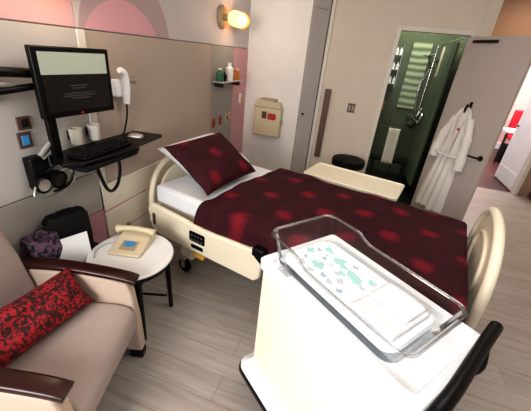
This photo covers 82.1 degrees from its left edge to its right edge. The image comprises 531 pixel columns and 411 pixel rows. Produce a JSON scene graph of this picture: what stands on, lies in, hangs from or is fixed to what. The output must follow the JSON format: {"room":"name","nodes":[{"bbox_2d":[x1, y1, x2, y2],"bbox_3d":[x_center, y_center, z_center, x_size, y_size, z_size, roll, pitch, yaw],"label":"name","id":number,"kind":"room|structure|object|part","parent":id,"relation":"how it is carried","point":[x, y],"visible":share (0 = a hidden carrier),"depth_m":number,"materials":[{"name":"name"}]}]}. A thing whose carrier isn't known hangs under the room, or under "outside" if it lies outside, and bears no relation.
{"room":"hospital room","nodes":[
{"label":"hospital room","id":0,"kind":"room"},
{"bbox_2d":[0,18,246,206],"bbox_3d":[-1.188,-0.626,1.718,0.138,2.750,5.900,13,27,14],"label":"wall","id":1,"kind":"structure","parent":0,"point":[0,18],"depth_m":1.79,"materials":[{"name":"paint"}]},
{"bbox_2d":[15,116,31,130],"bbox_3d":[-1.200,-0.409,1.514,0.013,0.064,0.066,13,27,14],"label":"wall outlet","id":2,"kind":"object","parent":1,"relation":"attached to","point":[23,123],"visible":1,"depth_m":1.51,"materials":[{"name":"metal"}]},
{"bbox_2d":[20,119,28,127],"bbox_3d":[-1.196,-0.408,1.513,0.005,0.038,0.036,13,27,14],"label":"socket","id":3,"kind":"object","parent":2,"relation":"attached to","point":[24,123],"depth_m":1.51,"materials":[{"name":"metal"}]},
{"bbox_2d":[16,131,32,148],"bbox_3d":[-1.212,-0.330,1.538,0.013,0.080,0.066,13,27,14],"label":"wall outlet","id":4,"kind":"object","parent":1,"relation":"attached to","point":[24,139],"visible":1,"depth_m":1.53,"materials":[{"name":"brown plastic"}]},
{"bbox_2d":[21,135,30,145],"bbox_3d":[-1.208,-0.329,1.537,0.005,0.048,0.036,13,27,14],"label":"socket","id":5,"kind":"object","parent":4,"relation":"attached to","point":[25,139],"depth_m":1.54,"materials":[{"name":"blue plastic"}]},
{"bbox_2d":[0,66,63,163],"bbox_3d":[-1.160,-0.405,1.441,0.099,0.470,0.513,18,29,22],"label":"monitor arm","id":6,"kind":"object","parent":1,"relation":"attached to","point":[5,87],"visible":0.45,"depth_m":1.41,"materials":[{"name":"black plastic"}]},
{"bbox_3d":[-1.177,-0.502,1.277,0.020,0.022,0.250,13,27,14],"label":"arm rod","id":7,"kind":"part","parent":6,"relation":"part of","materials":[{"name":"silver metal"}]},
{"bbox_2d":[24,44,113,119],"bbox_3d":[-0.986,-0.643,1.589,0.035,0.325,0.430,15,28,17],"label":"wall monitor","id":8,"kind":"object","parent":6,"relation":"attached to","point":[67,81],"visible":1,"depth_m":1.54,"materials":[{"name":"black plastic"}]},
{"bbox_2d":[49,131,161,172],"bbox_3d":[-0.944,-0.360,1.908,0.294,0.055,0.787,13,27,14],"label":"keyboard tray","id":9,"kind":"object","parent":6,"relation":"attached to","point":[128,151],"visible":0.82,"depth_m":1.76,"materials":[{"name":"black plastic"}]},
{"bbox_2d":[66,127,82,144],"bbox_3d":[-1.100,-0.404,1.765,0.081,0.090,0.072,13,27,14],"label":"cup","id":10,"kind":"object","parent":9,"relation":"on","point":[75,134],"visible":1,"depth_m":1.75,"materials":[{"name":"ceramic"}]},
{"bbox_2d":[85,123,100,139],"bbox_3d":[-1.059,-0.456,1.877,0.081,0.090,0.072,13,27,14],"label":"cup","id":11,"kind":"object","parent":9,"relation":"on","point":[92,129],"visible":1,"depth_m":1.86,"materials":[{"name":"ceramic"}]},
{"bbox_2d":[66,139,131,160],"bbox_3d":[-0.957,-0.333,1.780,0.125,0.022,0.380,11,27,11],"label":"keyboard","id":12,"kind":"object","parent":9,"relation":"on","point":[85,154],"visible":1,"depth_m":1.73,"materials":[{"name":"black plastic"}]},
{"bbox_2d":[96,161,121,191],"bbox_3d":[-0.940,-0.185,1.857,0.037,0.218,0.297,4,27,-5],"label":"cable loop","id":13,"kind":"object","parent":9,"relation":"hanging from","point":[99,173],"visible":0.83,"depth_m":1.89,"materials":[{"name":"black plastic"}]},
{"bbox_2d":[127,132,143,137],"bbox_3d":[-0.897,-0.490,2.103,0.095,0.026,0.055,6,27,-1],"label":"mouse","id":14,"kind":"object","parent":9,"relation":"on","point":[134,134],"visible":1,"depth_m":2.08,"materials":[{"name":"white plastic"}]},
{"bbox_2d":[0,0,74,26],"bbox_3d":[-1.482,-0.814,0.104,0.012,1.028,3.086,13,27,14],"label":"wall panel","id":15,"kind":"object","parent":1,"relation":"attached to","point":[53,12],"depth_m":1.47,"materials":[{"name":"pink paint"}]},
{"bbox_2d":[0,20,95,206],"bbox_3d":[-1.572,0.015,0.516,0.012,0.821,3.078,13,27,14],"label":"wall panel","id":16,"kind":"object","parent":1,"relation":"attached to","point":[14,184],"depth_m":1.51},
{"bbox_2d":[22,140,75,199],"bbox_3d":[-1.169,-0.199,1.629,0.110,0.309,0.254,13,27,14],"label":"pressure gauge","id":17,"kind":"object","parent":1,"relation":"attached to","point":[41,177],"visible":0.87,"depth_m":1.59,"materials":[{"name":"black plastic"}]},
{"bbox_2d":[0,171,102,253],"bbox_3d":[-1.625,0.510,0.765,0.012,0.279,3.078,13,27,14],"label":"trim","id":18,"kind":"structure","parent":1,"relation":"attached to","point":[19,219],"depth_m":1.72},
{"bbox_2d":[18,209,107,255],"bbox_3d":[-1.668,0.908,0.965,0.012,0.604,3.078,13,27,14],"label":"trim","id":19,"kind":"structure","parent":1,"relation":"attached to","point":[97,220],"depth_m":2.15,"materials":[{"name":"pink paint"}]},
{"bbox_2d":[74,29,106,208],"bbox_3d":[-1.084,-0.478,1.932,0.020,1.116,0.053,13,27,14],"label":"trim","id":20,"kind":"structure","parent":1,"relation":"attached to","point":[79,33],"depth_m":1.73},
{"bbox_2d":[84,0,156,36],"bbox_3d":[-0.903,-1.203,1.944,0.002,0.181,0.653,13,27,14],"label":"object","id":21,"kind":"structure","parent":1,"relation":"attached to","point":[121,16],"depth_m":1.91,"materials":[{"name":"pink paint"}]},
{"bbox_2d":[78,0,168,38],"bbox_3d":[-0.878,-1.307,1.956,0.003,0.361,0.840,13,27,14],"label":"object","id":22,"kind":"structure","parent":1,"relation":"attached to","point":[152,10],"depth_m":2.11,"materials":[{"name":"paint"}]},
{"bbox_2d":[111,67,135,133],"bbox_3d":[-0.940,-0.700,2.059,0.106,0.440,0.155,13,27,14],"label":"telephone handset","id":23,"kind":"object","parent":1,"relation":"attached to","point":[120,87],"visible":0.98,"depth_m":1.98,"materials":[{"name":"white plastic"}]},
{"bbox_3d":[-0.965,-0.594,2.096,0.062,0.214,0.019,8,27,4],"label":"cord","id":24,"kind":"part","parent":23,"relation":"part of","materials":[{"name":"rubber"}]},
{"bbox_2d":[104,182,160,237],"bbox_3d":[-0.917,-0.163,2.867,0.016,0.223,1.518,13,27,14],"label":"trim","id":25,"kind":"structure","parent":1,"relation":"attached to","point":[159,182],"depth_m":2.38,"materials":[{"name":"paint"}]},
{"bbox_2d":[100,158,174,238],"bbox_3d":[-0.923,-0.086,2.905,0.024,0.780,1.518,13,27,14],"label":"trim","id":26,"kind":"structure","parent":1,"relation":"attached to","point":[133,183],"depth_m":2.39,"materials":[{"name":"beige laminate"}]},
{"bbox_2d":[84,30,210,181],"bbox_3d":[-0.828,-0.876,2.571,0.012,0.931,1.519,13,27,14],"label":"wall panel","id":27,"kind":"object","parent":1,"relation":"attached to","point":[170,97],"depth_m":2.42,"materials":[{"name":"beige laminate"}]},
{"bbox_2d":[71,0,250,47],"bbox_3d":[-0.583,-1.942,2.541,0.012,1.028,2.570,13,27,14],"label":"wall panel","id":28,"kind":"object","parent":1,"relation":"attached to","point":[186,20],"depth_m":2.76,"materials":[{"name":"paint"}]},
{"bbox_2d":[210,45,233,141],"bbox_3d":[-0.506,-1.209,3.510,0.012,1.116,0.558,13,27,14],"label":"wall panel","id":29,"kind":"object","parent":1,"relation":"attached to","point":[220,98],"depth_m":3.43,"materials":[{"name":"grey paint"}]},
{"bbox_2d":[212,80,243,87],"bbox_3d":[-0.408,-1.379,3.440,0.130,0.060,0.580,13,27,14],"label":"wall shelf","id":30,"kind":"object","parent":1,"relation":"attached to","point":[234,82],"visible":0.79,"depth_m":3.26,"materials":[{"name":"metal"}]},
{"bbox_2d":[216,68,223,81],"bbox_3d":[-0.475,-1.368,3.191,0.076,0.130,0.076,13,27,14],"label":"bottle","id":31,"kind":"object","parent":30,"relation":"on","point":[220,74],"visible":1,"depth_m":3.17,"materials":[{"name":"green plastic"}]},
{"bbox_2d":[225,63,233,80],"bbox_3d":[-0.400,-1.482,3.378,0.090,0.180,0.090,13,27,14],"label":"bottle","id":32,"kind":"object","parent":30,"relation":"on","point":[229,70],"visible":0.91,"depth_m":3.35,"materials":[{"name":"white plastic"}]},
{"bbox_2d":[233,71,236,79],"bbox_3d":[-0.362,-1.498,3.507,0.064,0.100,0.064,13,27,14],"label":"bottle","id":33,"kind":"object","parent":30,"relation":"on","point":[234,73],"visible":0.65,"depth_m":3.49,"materials":[{"name":"orange plastic"}]},
{"bbox_2d":[235,69,239,79],"bbox_3d":[-0.330,-1.547,3.589,0.060,0.120,0.060,13,27,14],"label":"bottle","id":34,"kind":"object","parent":30,"relation":"on","point":[237,71],"visible":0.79,"depth_m":3.57,"materials":[{"name":"orange plastic"}]},
{"bbox_2d":[217,5,249,29],"bbox_3d":[-0.322,-1.912,3.119,0.210,0.210,0.357,13,27,14],"label":"wall sconce","id":35,"kind":"object","parent":1,"relation":"attached to","point":[241,20],"visible":1,"depth_m":3.06,"materials":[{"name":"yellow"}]},
{"bbox_3d":[-0.409,-1.898,3.073,0.075,0.210,0.210,13,27,14],"label":"plate","id":36,"kind":"part","parent":35,"relation":"part of","materials":[{"name":"metal"}]},
{"bbox_3d":[-0.287,-1.921,3.145,0.144,0.144,0.220,13,27,14],"label":"lamp shade","id":37,"kind":"part","parent":35,"relation":"part of","materials":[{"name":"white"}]},
{"bbox_2d":[230,47,247,153],"bbox_3d":[-0.359,-1.275,4.007,0.016,1.416,0.436,13,27,14],"label":"wall panel","id":38,"kind":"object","parent":1,"relation":"attached to","point":[240,54],"depth_m":3.94,"materials":[{"name":"pink paint"}]},
{"bbox_2d":[242,0,313,170],"bbox_3d":[0.071,-1.665,4.055,0.905,2.750,0.250,13,27,14],"label":"wall column","id":39,"kind":"structure","parent":0,"point":[279,30],"depth_m":3.86,"materials":[{"name":"white paint"}]},
{"bbox_2d":[253,97,283,137],"bbox_3d":[0.036,-1.179,4.075,0.382,0.480,0.125,13,27,14],"label":"sharps container","id":40,"kind":"object","parent":39,"relation":"attached to","point":[268,112],"visible":1,"depth_m":4.02,"materials":[{"name":"beige plastic"}]},
{"bbox_3d":[0.049,-1.337,3.997,0.374,0.094,0.125,13,27,14],"label":"lid","id":41,"kind":"part","parent":40,"relation":"part of","materials":[{"name":"beige plastic"}]},
{"bbox_2d":[290,0,332,170],"bbox_3d":[0.581,-1.544,3.923,0.177,2.750,0.250,13,27,14],"label":"wall","id":42,"kind":"structure","parent":0,"point":[314,0],"depth_m":3.86,"materials":[{"name":"grey paint"}]},
{"bbox_2d":[291,0,331,173],"bbox_3d":[0.583,-1.540,3.860,0.226,2.680,0.049,-8,30,-26],"label":"closet door","id":43,"kind":"structure","parent":42,"relation":"in","point":[320,18],"depth_m":3.86,"materials":[{"name":"metal"}]},
{"bbox_3d":[0.678,-2.506,3.393,0.226,0.525,0.013,-8,30,-26],"label":"panel","id":44,"kind":"part","parent":43,"relation":"part of","materials":[{"name":"grey wood"}]},
{"bbox_2d":[95,148,530,410],"bbox_3d":[3.441,0.358,3.893,8.250,0.060,11.800,13,27,14],"label":"floor","id":45,"kind":"structure","parent":0,"point":[196,346],"depth_m":2.06,"materials":[{"name":"brown wood"}]},
{"bbox_2d":[0,230,145,410],"bbox_3d":[-1.024,0.558,1.360,0.682,0.995,0.664,6,27,-1],"label":"armchair","id":46,"kind":"object","parent":45,"relation":"on","point":[71,368],"visible":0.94,"depth_m":1.41,"materials":[{"name":"fabric"}]},
{"bbox_3d":[-1.264,0.436,1.306,0.180,0.775,0.525,6,27,-1],"label":"backrest","id":47,"kind":"part","parent":46,"relation":"part of","materials":[{"name":"fabric"}]},
{"bbox_3d":[-1.047,0.836,1.169,0.665,0.548,0.060,6,27,-1],"label":"panel","id":48,"kind":"part","parent":46,"relation":"part of","materials":[{"name":"fabric"}]},
{"bbox_3d":[-1.021,0.597,1.049,0.678,0.084,0.074,6,27,-1],"label":"armrest","id":49,"kind":"part","parent":46,"relation":"part of","materials":[{"name":"brown wood"}]},
{"bbox_2d":[0,268,94,366],"bbox_3d":[-1.031,0.489,1.367,0.171,0.190,0.482,16,28,18],"label":"lumbar cushion","id":50,"kind":"object","parent":46,"relation":"on","point":[26,320],"visible":1,"depth_m":1.33,"materials":[{"name":"red fabric"}]},
{"bbox_2d":[5,302,136,410],"bbox_3d":[-1.018,0.696,1.429,0.625,0.190,0.524,6,27,-1],"label":"seat cushion","id":51,"kind":"object","parent":46,"relation":"on","point":[88,347],"depth_m":1.37,"materials":[{"name":"fabric"}]},
{"bbox_3d":[-1.004,0.334,1.577,0.678,0.084,0.074,6,27,-1],"label":"armrest","id":52,"kind":"part","parent":46,"relation":"part of","materials":[{"name":"brown wood"}]},
{"bbox_3d":[-1.031,0.572,1.697,0.665,0.548,0.060,6,27,-1],"label":"panel","id":53,"kind":"part","parent":46,"relation":"part of","materials":[{"name":"fabric"}]},
{"bbox_2d":[86,234,173,340],"bbox_3d":[-0.849,0.526,1.992,0.496,0.521,0.496,5,27,-2],"label":"side table","id":54,"kind":"object","parent":45,"relation":"on","point":[156,258],"visible":0.48,"depth_m":1.83,"materials":[{"name":"white plastic"}]},
{"bbox_2d":[93,222,156,257],"bbox_3d":[-0.872,0.209,1.912,0.348,0.109,0.277,1,27,-11],"label":"desk phone","id":55,"kind":"object","parent":54,"relation":"on","point":[133,241],"visible":1,"depth_m":1.93,"materials":[{"name":"beige plastic"}]},
{"bbox_3d":[-1.007,0.264,1.877,0.052,0.015,0.176,13,27,14],"label":"phone cord","id":56,"kind":"part","parent":55,"relation":"part of","materials":[{"name":"beige plastic"}]},
{"bbox_3d":[-0.753,0.639,1.845,0.040,0.471,0.045,5,27,-2],"label":"leg","id":57,"kind":"part","parent":54,"relation":"part of","materials":[{"name":"black plastic"}]},
{"bbox_3d":[-0.670,0.520,2.099,0.045,0.471,0.040,5,27,-2],"label":"leg","id":58,"kind":"part","parent":54,"relation":"part of","materials":[{"name":"black plastic"}]},
{"bbox_2d":[148,156,505,329],"bbox_3d":[0.273,0.190,2.341,2.274,1.022,1.179,20,30,25],"label":"hospital bed","id":59,"kind":"object","parent":45,"relation":"on","point":[179,196],"visible":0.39,"depth_m":2.08,"materials":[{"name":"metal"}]},
{"bbox_3d":[-0.650,-0.284,2.773,0.044,0.542,1.014,20,30,25],"label":"headboard","id":60,"kind":"part","parent":59,"relation":"part of","materials":[{"name":"beige plastic"}]},
{"bbox_3d":[-0.656,-0.257,2.788,0.025,0.400,0.810,20,30,25],"label":"headboard panel","id":61,"kind":"part","parent":59,"relation":"part of","materials":[{"name":"beige plastic"}]},
{"bbox_3d":[-0.479,0.229,2.127,0.140,0.080,0.004,20,30,25],"label":"control panel","id":62,"kind":"part","parent":59,"relation":"part of","materials":[{"name":"black plastic"}]},
{"bbox_3d":[-0.480,0.365,2.246,0.100,0.040,0.060,20,30,25],"label":"release lever","id":63,"kind":"part","parent":59,"relation":"part of","materials":[{"name":"yellow plastic"}]},
{"bbox_2d":[158,133,248,175],"bbox_3d":[-0.488,-0.422,2.580,0.420,0.253,0.720,18,29,22],"label":"pillow","id":64,"kind":"object","parent":59,"relation":"on","point":[163,150],"visible":0.12,"depth_m":2.35,"materials":[{"name":"fabric"}]},
{"bbox_2d":[164,132,255,195],"bbox_3d":[-0.405,-0.359,2.406,0.403,0.295,0.660,19,29,24],"label":"pillow","id":65,"kind":"object","parent":64,"relation":"on","point":[212,161],"visible":1,"depth_m":2.27,"materials":[{"name":"fabric"}]},
{"bbox_3d":[-0.456,0.235,2.142,1.027,0.249,0.040,20,30,25],"label":"rail","id":66,"kind":"part","parent":59,"relation":"part of","materials":[{"name":"beige plastic"}]},
{"bbox_3d":[0.274,0.062,2.311,2.080,0.155,0.970,20,30,25],"label":"mattress","id":67,"kind":"part","parent":59,"relation":"part of","materials":[{"name":"white fabric"}]},
{"bbox_2d":[193,168,467,322],"bbox_3d":[0.481,0.197,2.223,1.670,0.398,1.156,20,30,25],"label":"blanket","id":68,"kind":"object","parent":59,"relation":"on","point":[432,246],"visible":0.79,"depth_m":1.98,"materials":[{"name":"fabric"}]},
{"bbox_3d":[1.258,0.402,1.852,0.025,0.700,0.880,20,30,25],"label":"footboard","id":69,"kind":"part","parent":59,"relation":"part of","materials":[{"name":"beige plastic"}]},
{"bbox_2d":[332,154,364,170],"bbox_3d":[1.039,-0.338,4.027,0.420,0.602,0.420,13,27,14],"label":"round stool","id":70,"kind":"object","parent":45,"relation":"on","point":[350,162],"visible":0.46,"depth_m":3.80,"materials":[{"name":"black leather"}]},
{"bbox_2d":[303,162,404,200],"bbox_3d":[0.773,0.082,2.964,0.848,0.751,0.418,20,30,25],"label":"table","id":71,"kind":"object","parent":45,"relation":"on","point":[353,180],"visible":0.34,"depth_m":2.77,"materials":[{"name":"laminate"}]},
{"bbox_2d":[239,235,503,410],"bbox_3d":[0.333,0.724,1.376,0.568,0.947,0.854,-12,32,-32],"label":"cart","id":72,"kind":"object","parent":45,"relation":"on","point":[303,358],"visible":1,"depth_m":1.09,"materials":[{"name":"white plastic"}]},
{"bbox_2d":[271,215,467,362],"bbox_3d":[0.346,0.278,1.183,0.386,0.142,0.694,-12,32,-32],"label":"tub","id":73,"kind":"object","parent":72,"relation":"on","point":[356,332],"visible":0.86,"depth_m":1.06,"materials":[{"name":"clear plastic"}]},
{"bbox_2d":[285,242,433,352],"bbox_3d":[0.342,0.315,1.202,0.284,0.038,0.564,-12,32,-32],"label":"mattress","id":74,"kind":"object","parent":73,"relation":"in","point":[348,279],"visible":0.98,"depth_m":1.20,"materials":[{"name":"white fabric"}]},
{"bbox_2d":[348,282,430,341],"bbox_3d":[0.437,0.358,1.068,0.231,0.026,0.177,-12,32,-32],"label":"folded blanket","id":75,"kind":"object","parent":74,"relation":"on","point":[393,311],"visible":1,"depth_m":1.05,"materials":[{"name":"white fabric"}]},
{"bbox_2d":[496,143,508,162],"bbox_3d":[5.534,-1.128,6.783,0.540,0.400,0.272,13,27,14],"label":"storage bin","id":76,"kind":"object","parent":45,"relation":"on","point":[505,145],"visible":0.12,"depth_m":6.78,"materials":[{"name":"black plastic"}]},
{"bbox_2d":[492,127,515,161],"bbox_3d":[5.526,-1.291,6.747,0.750,0.720,0.450,13,27,14],"label":"table","id":77,"kind":"object","parent":45,"relation":"on","point":[506,130],"visible":0.41,"depth_m":6.63,"materials":[{"name":"metal"}]},
{"bbox_3d":[5.158,-1.267,6.688,0.035,0.660,0.035,13,27,14],"label":"leg","id":78,"kind":"part","parent":77,"relation":"part of","materials":[{"name":"metal"}]},
{"bbox_2d":[504,110,523,139],"bbox_3d":[6.134,-1.695,7.312,0.500,1.050,0.530,13,27,14],"label":"armchair","id":79,"kind":"object","parent":45,"relation":"on","point":[517,115],"visible":0.21,"depth_m":7.36,"materials":[{"name":"fabric"}]},
{"bbox_3d":[6.120,-1.604,7.341,0.500,0.100,0.500,13,27,14],"label":"seat","id":80,"kind":"part","parent":79,"relation":"part of","materials":[{"name":"red fabric"}]},
{"bbox_3d":[-1.215,0.540,1.954,0.205,0.460,0.440,13,27,14],"label":"storage cart","id":81,"kind":"object","parent":45,"relation":"on","visible":0},
{"bbox_2d":[19,226,62,258],"bbox_3d":[-1.225,0.245,1.675,0.110,0.312,0.170,17,29,21],"label":"handbag","id":82,"kind":"object","parent":81,"relation":"on","point":[43,243],"visible":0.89,"depth_m":1.63,"materials":[{"name":"fabric"}]},
{"bbox_3d":[-1.187,0.147,1.611,0.008,0.072,0.088,17,29,21],"label":"bag handle","id":83,"kind":"part","parent":82,"relation":"part of","materials":[{"name":"fabric"}]},
{"bbox_2d":[42,206,94,249],"bbox_3d":[-1.170,0.168,1.817,0.130,0.334,0.230,21,30,26],"label":"tote bag","id":84,"kind":"object","parent":81,"relation":"on","point":[70,221],"visible":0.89,"depth_m":1.75,"materials":[{"name":"black fabric"}]},
{"bbox_3d":[-1.155,0.033,1.749,0.011,0.029,0.112,21,30,26],"label":"bag handle","id":85,"kind":"part","parent":84,"relation":"part of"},
{"bbox_2d":[59,231,91,261],"bbox_3d":[-1.113,0.268,1.779,0.029,0.200,0.170,25,32,33],"label":"booklet","id":86,"kind":"object","parent":81,"relation":"on","point":[76,247],"visible":0.56,"depth_m":1.78,"materials":[{"name":"white paper"}]},
{"bbox_2d":[365,168,413,204],"bbox_3d":[1.850,-0.346,4.880,0.950,0.006,1.350,13,27,14],"label":"floor","id":87,"kind":"structure","parent":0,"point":[406,196],"depth_m":5.04,"materials":[{"name":"black tile"}]},
{"bbox_2d":[368,153,407,182],"bbox_3d":[1.877,-0.543,4.785,0.540,0.434,0.200,13,27,14],"label":"shower bench","id":88,"kind":"object","parent":87,"relation":"on","point":[373,156],"visible":0.86,"depth_m":4.67,"materials":[{"name":"metal"}]},
{"bbox_3d":[1.652,-0.547,4.791,0.030,0.394,0.030,13,27,14],"label":"leg","id":89,"kind":"part","parent":88,"relation":"part of","materials":[{"name":"metal"}]},
{"bbox_3d":[1.896,-0.718,4.697,0.540,0.040,0.200,13,27,14],"label":"seat","id":90,"kind":"part","parent":88,"relation":"part of","materials":[{"name":"black plastic"}]},
{"bbox_3d":[2.076,-0.446,4.681,0.030,0.394,0.030,13,27,14],"label":"leg","id":91,"kind":"part","parent":88,"relation":"part of","materials":[{"name":"metal"}]},
{"bbox_2d":[377,124,400,179],"bbox_3d":[1.688,-0.736,4.568,0.398,0.937,0.180,13,27,14],"label":"towel bar","id":92,"kind":"object","parent":87,"relation":"on","point":[377,124],"visible":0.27,"depth_m":4.31,"materials":[{"name":"metal"}]},
{"bbox_2d":[380,128,400,163],"bbox_3d":[1.782,-0.848,4.351,0.165,0.500,0.039,13,27,14],"label":"towel","id":93,"kind":"object","parent":92,"relation":"hanging from","point":[393,133],"visible":1,"depth_m":4.34,"materials":[{"name":"white fabric"}]},
{"bbox_2d":[305,0,491,201],"bbox_3d":[1.471,-1.391,3.810,1.610,2.750,0.100,13,27,14],"label":"wall","id":94,"kind":"structure","parent":0,"point":[363,33],"depth_m":3.67,"materials":[{"name":"beige paint"}]},
{"bbox_2d":[306,0,336,169],"bbox_3d":[0.717,-1.542,3.949,0.040,2.750,0.020,13,27,14],"label":"trim","id":95,"kind":"structure","parent":94,"relation":"attached to","point":[334,1],"depth_m":3.90,"materials":[{"name":"grey paint"}]},
{"bbox_2d":[314,89,330,156],"bbox_3d":[0.770,-1.097,4.115,0.076,0.900,0.055,13,27,14],"label":"handle","id":96,"kind":"object","parent":94,"relation":"attached to","point":[327,95],"visible":1,"depth_m":4.08,"materials":[{"name":"wood"}]},
{"bbox_2d":[347,103,355,112],"bbox_3d":[1.108,-1.260,3.939,0.090,0.110,0.013,13,27,14],"label":"light switch","id":97,"kind":"object","parent":94,"relation":"attached to","point":[351,107],"visible":1,"depth_m":3.94,"materials":[{"name":"brown plastic"}]},
{"bbox_2d":[361,25,476,190],"bbox_3d":[1.788,-1.026,3.855,0.800,2.120,0.112,13,27,14],"label":"trim","id":98,"kind":"structure","parent":94,"relation":"attached to","point":[458,32],"depth_m":3.51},
{"bbox_2d":[410,36,530,220],"bbox_3d":[2.159,-0.722,3.389,0.110,2.043,0.745,-2,28,-16],"label":"door","id":99,"kind":"structure","parent":94,"relation":"attached to","point":[491,73],"depth_m":3.14,"materials":[{"name":"grey wood"}]},
{"bbox_3d":[2.198,-0.506,3.199,0.064,0.056,0.139,-2,28,-16],"label":"lever handle","id":100,"kind":"part","parent":99,"relation":"part of","materials":[{"name":"black metal"}]},
{"bbox_2d":[479,0,503,36],"bbox_3d":[2.283,-1.198,3.600,0.109,2.750,0.100,13,27,14],"label":"trim","id":101,"kind":"structure","parent":94,"relation":"attached to","point":[494,9],"depth_m":3.17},
{"bbox_2d":[366,31,454,175],"bbox_3d":[2.211,-1.855,4.891,1.150,2.750,0.100,13,27,14],"label":"wall","id":102,"kind":"structure","parent":0,"point":[391,115],"depth_m":4.96,"materials":[{"name":"green tile"}]},
{"bbox_2d":[388,45,404,86],"bbox_3d":[2.000,-2.143,4.691,0.120,0.600,0.150,13,27,14],"label":"shower caddy","id":103,"kind":"object","parent":102,"relation":"attached to","point":[402,48],"visible":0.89,"depth_m":4.65,"materials":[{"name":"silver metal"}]},
{"bbox_2d":[406,116,414,128],"bbox_3d":[2.189,-1.291,4.648,0.116,0.116,0.762,13,27,14],"label":"shower valve","id":104,"kind":"object","parent":102,"relation":"attached to","point":[410,124],"visible":1,"depth_m":4.36,"materials":[{"name":"metal"}]},
{"bbox_3d":[2.082,-1.157,4.358,0.116,0.116,0.055,13,27,14],"label":"valve plate","id":105,"kind":"part","parent":104,"relation":"part of","materials":[{"name":"metal"}]},
{"bbox_2d":[397,42,432,108],"bbox_3d":[2.300,-1.995,4.718,0.260,0.930,0.030,13,27,14],"label":"window","id":106,"kind":"structure","parent":102,"relation":"in","point":[417,65],"depth_m":4.69,"materials":[{"name":"glass"}]},
{"bbox_2d":[411,108,422,123],"bbox_3d":[2.318,-1.373,4.659,0.072,0.150,0.616,13,27,14],"label":"grab bar","id":107,"kind":"object","parent":102,"relation":"attached to","point":[421,113],"visible":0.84,"depth_m":4.43,"materials":[{"name":"silver metal"}]},
{"bbox_2d":[414,46,438,120],"bbox_3d":[2.275,-1.782,4.480,0.193,1.000,0.625,13,27,14],"label":"shower","id":108,"kind":"object","parent":102,"relation":"attached to","point":[428,56],"visible":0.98,"depth_m":4.26,"materials":[{"name":"silver metal"}]},
{"bbox_2d":[404,37,463,186],"bbox_3d":[2.307,-1.276,4.339,0.060,1.891,1.230,13,27,14],"label":"screen","id":109,"kind":"object","parent":102,"relation":"attached to","point":[438,84],"visible":0.99,"depth_m":4.17,"materials":[{"name":"clear glass"}]},
{"bbox_3d":[2.397,-2.107,3.922,0.024,0.023,1.230,13,27,14],"label":"curtain rod","id":110,"kind":"part","parent":109,"relation":"part of","materials":[{"name":"silver metal"}]},
{"bbox_2d":[412,35,468,193],"bbox_3d":[2.493,-1.468,4.182,0.099,2.750,1.250,13,27,14],"label":"wall","id":111,"kind":"structure","parent":0,"point":[463,42],"depth_m":4.19,"materials":[{"name":"green tile"}]},
{"bbox_2d":[434,47,444,76],"bbox_3d":[2.544,-2.030,4.336,0.170,0.380,0.304,13,27,14],"label":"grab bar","id":112,"kind":"object","parent":111,"relation":"attached to","point":[442,54],"visible":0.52,"depth_m":4.25,"materials":[{"name":"metal"}]},
{"bbox_2d":[491,0,530,196],"bbox_3d":[3.668,-1.571,4.636,1.850,2.750,0.100,13,27,14],"label":"wall","id":113,"kind":"structure","parent":0,"point":[514,17],"depth_m":4.22,"materials":[{"name":"paint"}]},
{"bbox_2d":[494,97,530,190],"bbox_3d":[4.350,-1.319,5.047,0.110,2.035,0.820,13,27,14],"label":"hall door","id":114,"kind":"structure","parent":113,"relation":"in","point":[518,149],"depth_m":5.23,"materials":[{"name":"white wood"}]},
{"bbox_3d":[4.274,-0.536,5.438,0.004,0.250,0.740,13,27,14],"label":"kick plate","id":115,"kind":"part","parent":114,"relation":"part of","materials":[{"name":"white plastic"}]},
{"bbox_2d":[510,151,530,194],"bbox_3d":[3.723,-1.263,4.741,1.140,2.120,0.130,13,27,14],"label":"trim","id":116,"kind":"structure","parent":113,"relation":"attached to","point":[526,167],"depth_m":4.92,"materials":[{"name":"beige wood"}]},
{"bbox_2d":[497,67,530,143],"bbox_3d":[6.583,-2.825,7.477,5.500,3.000,0.100,13,27,14],"label":"wall","id":117,"kind":"structure","parent":0,"point":[524,95],"depth_m":7.59,"materials":[{"name":"white paint"}]},
{"bbox_3d":[2.168,-1.071,3.243,0.056,0.060,0.030,-2,28,-16],"label":"hook","id":118,"kind":"object","parent":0,"visible":0},
{"bbox_2d":[415,105,474,214],"bbox_3d":[2.067,-0.521,3.543,0.133,1.255,0.529,-2,28,-16],"label":"bathrobe","id":119,"kind":"object","parent":118,"relation":"hanging from","point":[452,144],"visible":1,"depth_m":3.50,"materials":[{"name":"white fabric"}]}
]}

